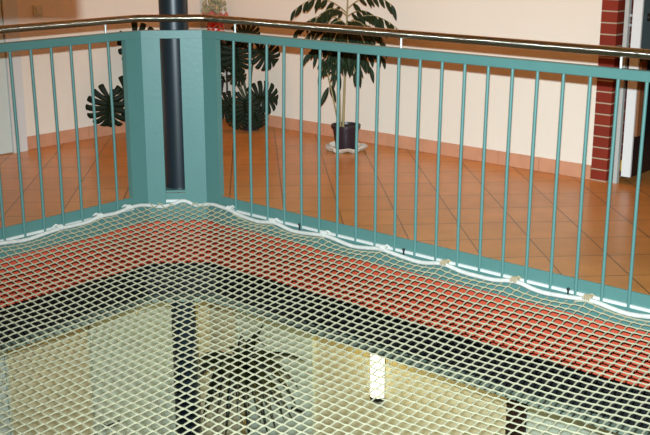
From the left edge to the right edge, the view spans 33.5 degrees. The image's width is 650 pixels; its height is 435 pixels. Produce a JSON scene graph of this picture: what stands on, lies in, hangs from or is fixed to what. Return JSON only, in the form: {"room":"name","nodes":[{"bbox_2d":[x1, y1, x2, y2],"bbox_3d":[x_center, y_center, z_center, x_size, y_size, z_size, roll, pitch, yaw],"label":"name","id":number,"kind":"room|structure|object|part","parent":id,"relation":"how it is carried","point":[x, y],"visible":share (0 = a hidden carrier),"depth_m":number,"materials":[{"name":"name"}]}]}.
{"room":"atrium gallery","nodes":[
{"label":"atrium gallery","id":0,"kind":"room"},
{"bbox_2d":[3,0,212,434],"bbox_3d":[-2.827,-0.045,6.819,0.200,6.149,5.400,13,20,39],"label":"wall","id":1,"kind":"structure","parent":0,"point":[53,10],"depth_m":7.76,"materials":[{"name":"beige paint"}]},
{"bbox_2d":[0,351,13,434],"bbox_3d":[-2.513,1.860,7.489,0.082,2.120,0.870,13,20,39],"label":"door","id":2,"kind":"structure","parent":1,"relation":"in","point":[4,429],"depth_m":7.65,"materials":[{"name":"grey paint"}]},
{"bbox_2d":[0,0,27,153],"bbox_3d":[-2.424,-1.373,6.714,0.079,2.135,1.167,13,20,39],"label":"door","id":3,"kind":"structure","parent":1,"relation":"in","point":[8,8],"depth_m":7.25,"materials":[{"name":"white paint"}]},
{"bbox_2d":[33,4,42,15],"bbox_3d":[-1.945,-1.407,7.322,0.018,0.074,0.070,13,20,39],"label":"light switch","id":4,"kind":"object","parent":1,"relation":"attached to","point":[37,9],"visible":1,"depth_m":7.31,"materials":[{"name":"beige plastic"}]},
{"bbox_2d":[27,121,125,149],"bbox_3d":[-1.495,-0.681,8.059,0.012,0.089,1.732,13,20,39],"label":"baseboard","id":5,"kind":"structure","parent":1,"relation":"attached to","point":[66,136],"depth_m":7.70,"materials":[{"name":"orange tile"}]},
{"bbox_2d":[88,302,175,434],"bbox_3d":[-1.486,1.549,8.625,0.082,2.120,0.825,13,20,39],"label":"door","id":6,"kind":"structure","parent":1,"relation":"in","point":[145,422],"depth_m":8.54,"materials":[{"name":"grey paint"}]},
{"bbox_2d":[0,119,649,294],"bbox_3d":[-0.489,0.039,5.910,7.758,0.165,7.121,13,20,39],"label":"floor","id":7,"kind":"structure","parent":0,"point":[622,203],"depth_m":6.20,"materials":[{"name":"tile"}]},
{"bbox_2d":[0,32,133,259],"bbox_3d":[-1.788,-0.282,5.312,0.051,1.100,2.071,13,20,39],"label":"railing","id":8,"kind":"object","parent":7,"relation":"attached to","point":[24,229],"visible":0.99,"depth_m":5.72,"materials":[{"name":"teal metal"}]},
{"bbox_3d":[-1.792,-0.792,5.176,0.040,0.044,2.071,13,20,39],"label":"rail","id":9,"kind":"part","parent":8,"relation":"part of","materials":[{"name":"teal metal"}]},
{"bbox_3d":[-1.783,0.170,5.431,0.009,0.165,2.071,13,20,39],"label":"kick plate","id":10,"kind":"part","parent":8,"relation":"part of","materials":[{"name":"teal metal"}]},
{"bbox_2d":[85,22,153,126],"bbox_3d":[-1.315,-0.968,7.728,0.470,0.819,0.656,13,20,40],"label":"monstera","id":11,"kind":"object","parent":7,"relation":"on","point":[105,105],"visible":0.2,"depth_m":7.71,"materials":[{"name":"green plant"}]},
{"bbox_2d":[121,30,223,224],"bbox_3d":[-0.854,-0.505,6.128,0.549,1.100,0.117,-1,15,-4],"label":"panel","id":12,"kind":"object","parent":7,"relation":"attached to","point":[200,57],"visible":0.85,"depth_m":6.11,"materials":[{"name":"teal metal"}]},
{"bbox_3d":[-1.024,-0.508,6.126,0.223,1.006,0.068,-8,17,-26],"label":"panel","id":13,"kind":"part","parent":12,"relation":"part of","materials":[{"name":"teal metal"}]},
{"bbox_3d":[-0.854,-1.014,5.988,0.549,0.044,0.117,-1,15,-4],"label":"rail","id":14,"kind":"part","parent":12,"relation":"part of","materials":[{"name":"teal metal"}]},
{"bbox_3d":[-0.866,-0.063,6.279,0.111,0.167,0.010,-1,15,-4],"label":"kick plate","id":15,"kind":"part","parent":12,"relation":"part of","materials":[{"name":"teal metal"}]},
{"bbox_3d":[-0.853,0.005,6.254,0.510,0.048,0.087,-1,15,-4],"label":"edge plate","id":16,"kind":"part","parent":12,"relation":"part of","materials":[{"name":"teal metal"}]},
{"bbox_3d":[-0.696,-0.514,6.150,0.242,1.006,0.072,5,16,16],"label":"panel","id":17,"kind":"part","parent":12,"relation":"part of","materials":[{"name":"teal metal"}]},
{"bbox_2d":[158,0,188,191],"bbox_3d":[-0.861,-1.739,5.965,0.250,3.234,0.240,-1,15,-4],"label":"column","id":18,"kind":"structure","parent":7,"relation":"on","point":[170,47],"depth_m":6.17,"materials":[{"name":"black metal"}]},
{"bbox_3d":[-0.860,-0.184,6.390,0.250,0.012,0.240,-1,15,-4],"label":"plate","id":19,"kind":"part","parent":18,"relation":"part of","materials":[{"name":"teal metal"}]},
{"bbox_2d":[222,42,227,96],"bbox_3d":[-0.845,-1.056,8.434,0.170,0.614,0.170,-1,15,-4],"label":"plant stand","id":20,"kind":"object","parent":7,"relation":"on","point":[222,42],"visible":0.16,"depth_m":8.37,"materials":[{"name":"black"}]},
{"bbox_2d":[201,0,228,40],"bbox_3d":[-0.847,-1.562,8.300,0.172,0.431,0.175,11,19,35],"label":"flowering plant","id":21,"kind":"object","parent":20,"relation":"on","point":[214,7],"visible":0.68,"depth_m":8.26,"materials":[{"name":"red"}]},
{"bbox_2d":[221,71,225,93],"bbox_3d":[-0.845,-1.135,8.408,0.162,0.342,0.183,-1,15,-4],"label":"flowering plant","id":22,"kind":"object","parent":20,"relation":"on","point":[223,80],"visible":0.06,"depth_m":8.41,"materials":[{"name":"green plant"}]},
{"bbox_3d":[-0.845,-1.020,8.444,0.126,0.100,0.126,-1,15,-4],"label":"pot","id":23,"kind":"part","parent":22,"relation":"part of","materials":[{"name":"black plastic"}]},
{"bbox_3d":[-0.762,-1.027,8.367,0.012,0.594,0.012,-1,15,-4],"label":"leg","id":24,"kind":"part","parent":20,"relation":"part of","materials":[{"name":"black metal"}]},
{"bbox_2d":[220,24,279,130],"bbox_3d":[-0.611,-1.048,8.021,0.559,0.818,0.280,-1,15,-4],"label":"monstera","id":25,"kind":"object","parent":7,"relation":"on","point":[242,109],"visible":0.77,"depth_m":7.96,"materials":[{"name":"green plant"}]},
{"bbox_2d":[243,112,259,130],"bbox_3d":[-0.561,-0.730,8.164,0.178,0.130,0.178,-1,15,-4],"label":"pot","id":26,"kind":"object","parent":7,"relation":"on","point":[246,129],"depth_m":8.12,"materials":[{"name":"black plastic"}]},
{"bbox_2d":[0,220,649,389],"bbox_3d":[-0.489,0.244,5.966,7.758,0.259,7.121,13,20,39],"label":"slab edge","id":27,"kind":"structure","parent":7,"relation":"attached to","point":[374,266],"depth_m":5.61,"materials":[{"name":"red brick"}]},
{"bbox_2d":[0,262,649,434],"bbox_3d":[-0.358,0.720,5.177,6.121,0.241,2.915,0,15,2],"label":"beam","id":28,"kind":"structure","parent":27,"relation":"attached to","point":[239,286],"depth_m":5.76,"materials":[{"name":"black paint"}]},
{"bbox_2d":[290,0,399,152],"bbox_3d":[0.119,-0.972,7.301,0.626,1.060,0.487,13,20,39],"label":"potted tree","id":29,"kind":"object","parent":7,"relation":"on","point":[348,61],"visible":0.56,"depth_m":7.20,"materials":[{"name":"green plant"}]},
{"bbox_3d":[0.143,-0.558,7.413,0.204,0.165,0.204,-1,15,-4],"label":"pot","id":30,"kind":"part","parent":29,"relation":"part of","materials":[{"name":"black plastic"}]},
{"bbox_2d":[215,31,649,332],"bbox_3d":[0.863,-0.162,4.870,3.871,1.100,0.052,13,20,39],"label":"railing","id":31,"kind":"object","parent":7,"relation":"attached to","point":[629,300],"visible":1,"depth_m":5.10,"materials":[{"name":"teal metal"}]},
{"bbox_2d":[0,199,649,434],"bbox_3d":[-0.682,0.664,3.826,3.853,0.223,3.853,13,20,39],"label":"safety net","id":32,"kind":"object","parent":31,"relation":"attached to","point":[587,298],"visible":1,"depth_m":4.59,"materials":[{"name":"white fabric"}]},
{"bbox_2d":[0,14,649,67],"bbox_3d":[0.117,-0.783,4.891,4.919,0.086,2.020,3,16,11],"label":"handrail","id":33,"kind":"object","parent":31,"relation":"attached to","point":[621,52],"visible":1,"depth_m":5.30,"materials":[{"name":"silver metal"}]},
{"bbox_3d":[0.867,-0.672,4.735,3.871,0.044,0.040,13,20,39],"label":"rail","id":34,"kind":"part","parent":31,"relation":"part of","materials":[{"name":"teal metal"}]},
{"bbox_3d":[0.860,0.290,4.989,3.871,0.165,0.009,13,20,39],"label":"kick plate","id":35,"kind":"part","parent":31,"relation":"part of","materials":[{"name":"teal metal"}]},
{"bbox_2d":[200,0,601,434],"bbox_3d":[1.204,-0.139,7.157,5.850,6.149,0.240,13,20,39],"label":"wall","id":36,"kind":"structure","parent":0,"point":[566,21],"depth_m":7.26,"materials":[{"name":"beige paint"}]},
{"bbox_2d":[236,310,314,434],"bbox_3d":[-0.425,1.486,8.853,0.845,2.120,0.082,13,20,39],"label":"door","id":37,"kind":"structure","parent":36,"relation":"in","point":[290,406],"depth_m":8.72,"materials":[{"name":"grey paint"}]},
{"bbox_3d":[-0.206,1.540,8.657,0.133,0.026,0.062,13,20,39],"label":"handle","id":38,"kind":"part","parent":37,"relation":"part of","materials":[{"name":"black"}]},
{"bbox_2d":[370,354,385,401],"bbox_3d":[0.383,1.157,8.034,0.120,0.432,0.080,13,20,39],"label":"wall lamp","id":39,"kind":"object","parent":36,"relation":"attached to","point":[374,358],"visible":0.6,"depth_m":8.02,"materials":[{"name":"white"}]},
{"bbox_3d":[0.403,1.154,8.057,0.108,0.420,0.019,13,20,39],"label":"plate","id":40,"kind":"part","parent":39,"relation":"part of","materials":[{"name":"white paint"}]},
{"bbox_2d":[222,115,590,179],"bbox_3d":[0.354,-0.565,7.635,3.354,0.087,0.012,13,20,39],"label":"baseboard","id":41,"kind":"structure","parent":36,"relation":"attached to","point":[572,169],"depth_m":7.23,"materials":[{"name":"orange tile"}]},
{"bbox_2d":[505,398,619,434],"bbox_3d":[1.641,1.961,7.114,1.110,2.120,0.082,13,20,39],"label":"door","id":42,"kind":"structure","parent":36,"relation":"in","point":[509,405],"depth_m":7.17,"materials":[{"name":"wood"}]},
{"bbox_3d":[1.659,1.956,7.133,1.110,2.120,0.029,13,20,39],"label":"frame","id":43,"kind":"part","parent":42,"relation":"part of","materials":[{"name":"black wood"}]},
{"bbox_2d":[590,0,633,181],"bbox_3d":[1.738,-1.614,6.266,0.102,2.834,0.246,13,20,39],"label":"brick edge","id":44,"kind":"structure","parent":36,"relation":"attached to","point":[613,11],"depth_m":6.42,"materials":[{"name":"red brick"}]},
{"bbox_2d":[613,0,649,183],"bbox_3d":[2.103,-1.367,6.496,0.159,2.235,0.950,13,20,39],"label":"door","id":45,"kind":"structure","parent":36,"relation":"in","point":[640,34],"depth_m":6.33,"materials":[{"name":"grey wood"}]},
{"bbox_3d":[1.750,-1.286,6.204,0.025,2.235,0.030,13,20,39],"label":"frame","id":46,"kind":"part","parent":45,"relation":"part of","materials":[{"name":"grey"}]},
{"bbox_3d":[2.109,-0.668,6.693,0.050,0.684,0.933,13,20,39],"label":"panel","id":47,"kind":"part","parent":45,"relation":"part of","materials":[{"name":"black"}]},
{"bbox_3d":[-0.420,3.466,5.820,8.504,0.100,8.508,-1,15,-4],"label":"floor","id":48,"kind":"structure","parent":0,"visible":0},
{"bbox_2d":[171,302,201,434],"bbox_3d":[-0.860,1.742,6.917,0.250,2.646,0.240,-1,15,-4],"label":"column","id":49,"kind":"structure","parent":48,"relation":"on","point":[187,381],"depth_m":6.63,"materials":[{"name":"black paint"}]},
{"bbox_2d":[199,324,303,434],"bbox_3d":[-0.631,1.752,8.147,0.961,1.981,0.707,-1,15,-4],"label":"dracaena","id":50,"kind":"object","parent":48,"relation":"on","point":[245,413],"visible":0.63,"depth_m":7.98,"materials":[{"name":"green plant"}]}
]}

